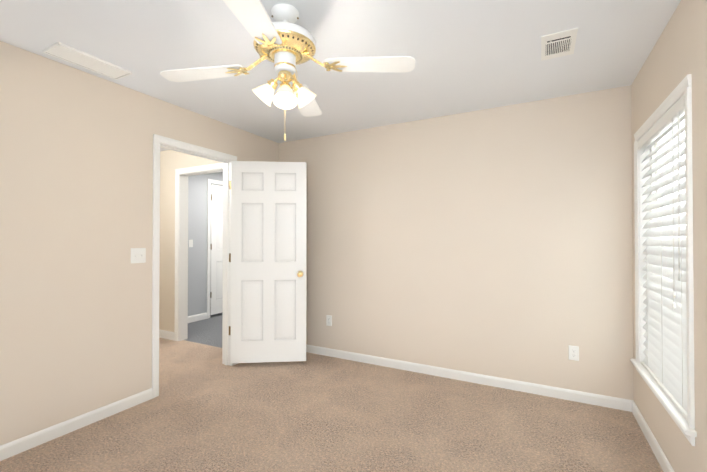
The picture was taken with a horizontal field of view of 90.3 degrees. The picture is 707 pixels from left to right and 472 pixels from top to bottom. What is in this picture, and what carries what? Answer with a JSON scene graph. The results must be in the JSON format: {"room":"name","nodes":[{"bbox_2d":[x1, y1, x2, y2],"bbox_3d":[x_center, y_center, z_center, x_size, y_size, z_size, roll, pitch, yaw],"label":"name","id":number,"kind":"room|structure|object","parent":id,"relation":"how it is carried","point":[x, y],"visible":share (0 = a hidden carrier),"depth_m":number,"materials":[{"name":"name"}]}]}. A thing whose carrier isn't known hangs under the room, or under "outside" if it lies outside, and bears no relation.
{"room":"empty bedroom","nodes":[
{"label":"empty bedroom","id":0,"kind":"room"},
{"bbox_2d":[0,41,278,445],"bbox_3d":[-1.839,0.087,2.580,0.120,2.440,4.016,0,-1,28],"label":"wall","id":1,"kind":"structure","parent":0,"point":[76,185],"depth_m":2.38,"materials":[{"name":"beige paint"}]},
{"bbox_2d":[0,388,152,460],"bbox_3d":[-2.146,1.258,1.852,0.013,0.083,2.223,0,-1,28],"label":"baseboard","id":2,"kind":"structure","parent":1,"relation":"attached to","point":[20,445],"depth_m":2.34,"materials":[{"name":"white paint"}]},
{"bbox_2d":[131,248,145,262],"bbox_3d":[-1.673,0.152,2.743,0.020,0.117,0.116,0,-1,28],"label":"light switch","id":3,"kind":"object","parent":1,"relation":"attached to","point":[138,255],"visible":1,"depth_m":2.74,"materials":[{"name":"white plastic"}]},
{"bbox_2d":[152,134,236,397],"bbox_3d":[-1.474,0.245,3.265,0.154,2.138,0.884,0,-1,28],"label":"door frame","id":4,"kind":"structure","parent":1,"relation":"attached to","point":[158,140],"depth_m":3.11,"materials":[{"name":"white paint"}]},
{"bbox_2d":[229,181,230,334],"bbox_3d":[-1.256,0.221,3.578,0.032,1.572,0.001,0,-1,28],"label":"hinge leaves","id":5,"kind":"object","parent":4,"relation":"attached to","point":[229,253],"visible":0.64,"depth_m":3.58,"materials":[{"name":"gold metal"}]},
{"bbox_2d":[230,161,306,362],"bbox_3d":[-0.855,0.260,3.593,0.663,2.030,0.470,0,-1,28],"label":"bedroom door","id":6,"kind":"structure","parent":4,"relation":"attached to","point":[268,251],"depth_m":3.56,"materials":[{"name":"white paint"}]},
{"bbox_2d":[159,150,221,331],"bbox_3d":[-2.055,0.105,4.431,2.000,2.440,0.120,0,-1,28],"label":"wall","id":7,"kind":"structure","parent":0,"point":[171,161],"depth_m":4.54,"materials":[{"name":"paint"}]},
{"bbox_2d":[159,329,173,340],"bbox_3d":[-2.563,1.276,4.614,0.680,0.102,0.013,0,-1,28],"label":"baseboard","id":8,"kind":"structure","parent":7,"relation":"attached to","point":[164,334],"depth_m":4.52,"materials":[{"name":"white paint"}]},
{"bbox_2d":[174,162,222,340],"bbox_3d":[-1.797,0.237,4.282,0.991,2.173,0.137,0,-1,28],"label":"door frame","id":9,"kind":"structure","parent":7,"relation":"attached to","point":[183,270],"depth_m":4.45,"materials":[{"name":"white paint"}]},
{"bbox_2d":[185,313,221,347],"bbox_3d":[-1.515,1.359,5.434,2.000,0.050,2.300,0,-1,28],"label":"floor","id":10,"kind":"structure","parent":0,"point":[208,331],"depth_m":4.89,"materials":[{"name":"grey tile"}]},
{"bbox_2d":[188,172,222,315],"bbox_3d":[-2.419,0.119,5.961,0.320,2.440,2.240,0,-1,28],"label":"wall","id":11,"kind":"structure","parent":0,"point":[197,251],"depth_m":5.55,"materials":[{"name":"paint"}]},
{"bbox_2d":[188,312,206,322],"bbox_3d":[-2.584,1.282,5.284,0.013,0.102,0.910,0,-1,28],"label":"baseboard","id":12,"kind":"structure","parent":11,"relation":"attached to","point":[197,317],"depth_m":5.52,"materials":[{"name":"white paint"}]},
{"bbox_2d":[207,179,222,318],"bbox_3d":[-2.153,0.206,6.102,0.017,2.270,0.920,0,-1,28],"label":"door frame","id":13,"kind":"structure","parent":11,"relation":"attached to","point":[209,181],"depth_m":5.71,"materials":[{"name":"white paint"}]},
{"bbox_2d":[210,184,222,314],"bbox_3d":[-2.174,0.224,6.112,0.173,2.150,0.773,0,-1,28],"label":"room door","id":14,"kind":"structure","parent":11,"relation":"in","point":[216,283],"depth_m":5.88,"materials":[{"name":"white paint"}]},
{"bbox_2d":[0,338,662,471],"bbox_3d":[-1.177,1.329,2.216,5.622,0.050,4.016,0,-1,28],"label":"floor carpet","id":15,"kind":"object","parent":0,"point":[206,410],"visible":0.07,"depth_m":2.38,"materials":[{"name":"beige carpet"}]},
{"bbox_2d":[0,0,680,151],"bbox_3d":[-0.748,-1.159,3.045,5.622,0.060,5.840,0,-1,28],"label":"ceiling","id":16,"kind":"structure","parent":0,"point":[470,55],"depth_m":2.13,"materials":[{"name":"paint"}]},
{"bbox_2d":[43,42,131,79],"bbox_3d":[-1.714,-1.128,2.290,0.195,0.015,0.420,0,-1,28],"label":"vent panel","id":17,"kind":"object","parent":16,"relation":"attached to","point":[64,52],"visible":1,"depth_m":2.26,"materials":[{"name":"white plastic"}]},
{"bbox_2d":[160,0,414,140],"bbox_3d":[-0.349,-0.813,1.792,0.983,0.655,0.983,0,-1,-39],"label":"ceiling fan","id":18,"kind":"object","parent":16,"relation":"hanging from","point":[284,44],"visible":1,"depth_m":1.75,"materials":[{"name":"white wood"}]},
{"bbox_2d":[541,27,577,60],"bbox_3d":[1.219,-1.131,2.094,0.177,0.013,0.300,0,-1,28],"label":"ceiling vent","id":19,"kind":"object","parent":16,"relation":"in","point":[558,44],"visible":1,"depth_m":2.08,"materials":[{"name":"white plastic"}]},
{"bbox_2d":[279,85,633,399],"bbox_3d":[0.675,0.095,3.449,3.502,2.440,0.120,0,-1,28],"label":"wall","id":20,"kind":"structure","parent":0,"point":[496,242],"depth_m":3.12,"materials":[{"name":"beige paint"}]},
{"bbox_2d":[326,315,331,325],"bbox_3d":[-0.270,0.931,3.872,0.070,0.115,0.007,0,-1,28],"label":"outlet","id":21,"kind":"object","parent":20,"relation":"attached to","point":[328,320],"visible":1,"depth_m":3.87,"materials":[{"name":"white plastic"}]},
{"bbox_2d":[306,344,632,411],"bbox_3d":[0.590,1.274,3.407,3.382,0.083,0.013,0,-1,28],"label":"baseboard","id":22,"kind":"structure","parent":20,"relation":"attached to","point":[579,396],"depth_m":3.10,"materials":[{"name":"white paint"}]},
{"bbox_2d":[569,345,578,360],"bbox_3d":[1.752,0.931,2.796,0.070,0.115,0.007,0,-1,28],"label":"outlet","id":23,"kind":"object","parent":20,"relation":"attached to","point":[573,352],"visible":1,"depth_m":2.79,"materials":[{"name":"white plastic"}]},
{"bbox_2d":[631,0,706,471],"bbox_3d":[1.224,0.071,0.882,0.120,2.440,3.896,0,-1,28],"label":"wall","id":24,"kind":"structure","parent":0,"point":[677,54],"depth_m":1.61,"materials":[{"name":"beige paint"}]},
{"bbox_2d":[632,400,674,471],"bbox_3d":[1.193,1.250,0.955,0.013,0.083,3.776,0,-1,28],"label":"baseboard","id":25,"kind":"structure","parent":24,"relation":"attached to","point":[662,459],"depth_m":2.15,"materials":[{"name":"white paint"}]},
{"bbox_2d":[630,359,696,436],"bbox_3d":[1.778,0.883,2.023,0.105,0.022,1.075,0,-1,28],"label":"window sill","id":26,"kind":"structure","parent":24,"relation":"attached to","point":[674,411],"depth_m":1.85,"materials":[{"name":"white paint"}]},
{"bbox_2d":[634,74,694,445],"bbox_3d":[1.815,0.108,2.011,0.137,1.675,1.031,0,-1,28],"label":"window","id":27,"kind":"structure","parent":24,"relation":"in","point":[676,94],"depth_m":1.98,"materials":[{"name":"white paint"}]},
{"bbox_2d":[637,95,687,420],"bbox_3d":[1.789,0.103,2.025,0.076,1.535,0.900,0,-1,28],"label":"window blinds","id":28,"kind":"object","parent":27,"relation":"attached to","point":[664,362],"visible":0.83,"depth_m":1.98,"materials":[{"name":"white plastic"}]},
{"label":"outside","id":29,"kind":"structure","parent":0,"visible":0},
{"bbox_2d":[663,125,685,236],"bbox_3d":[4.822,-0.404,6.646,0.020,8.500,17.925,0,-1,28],"label":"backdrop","id":30,"kind":"structure","parent":29,"point":[675,162],"depth_m":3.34,"materials":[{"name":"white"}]}
]}

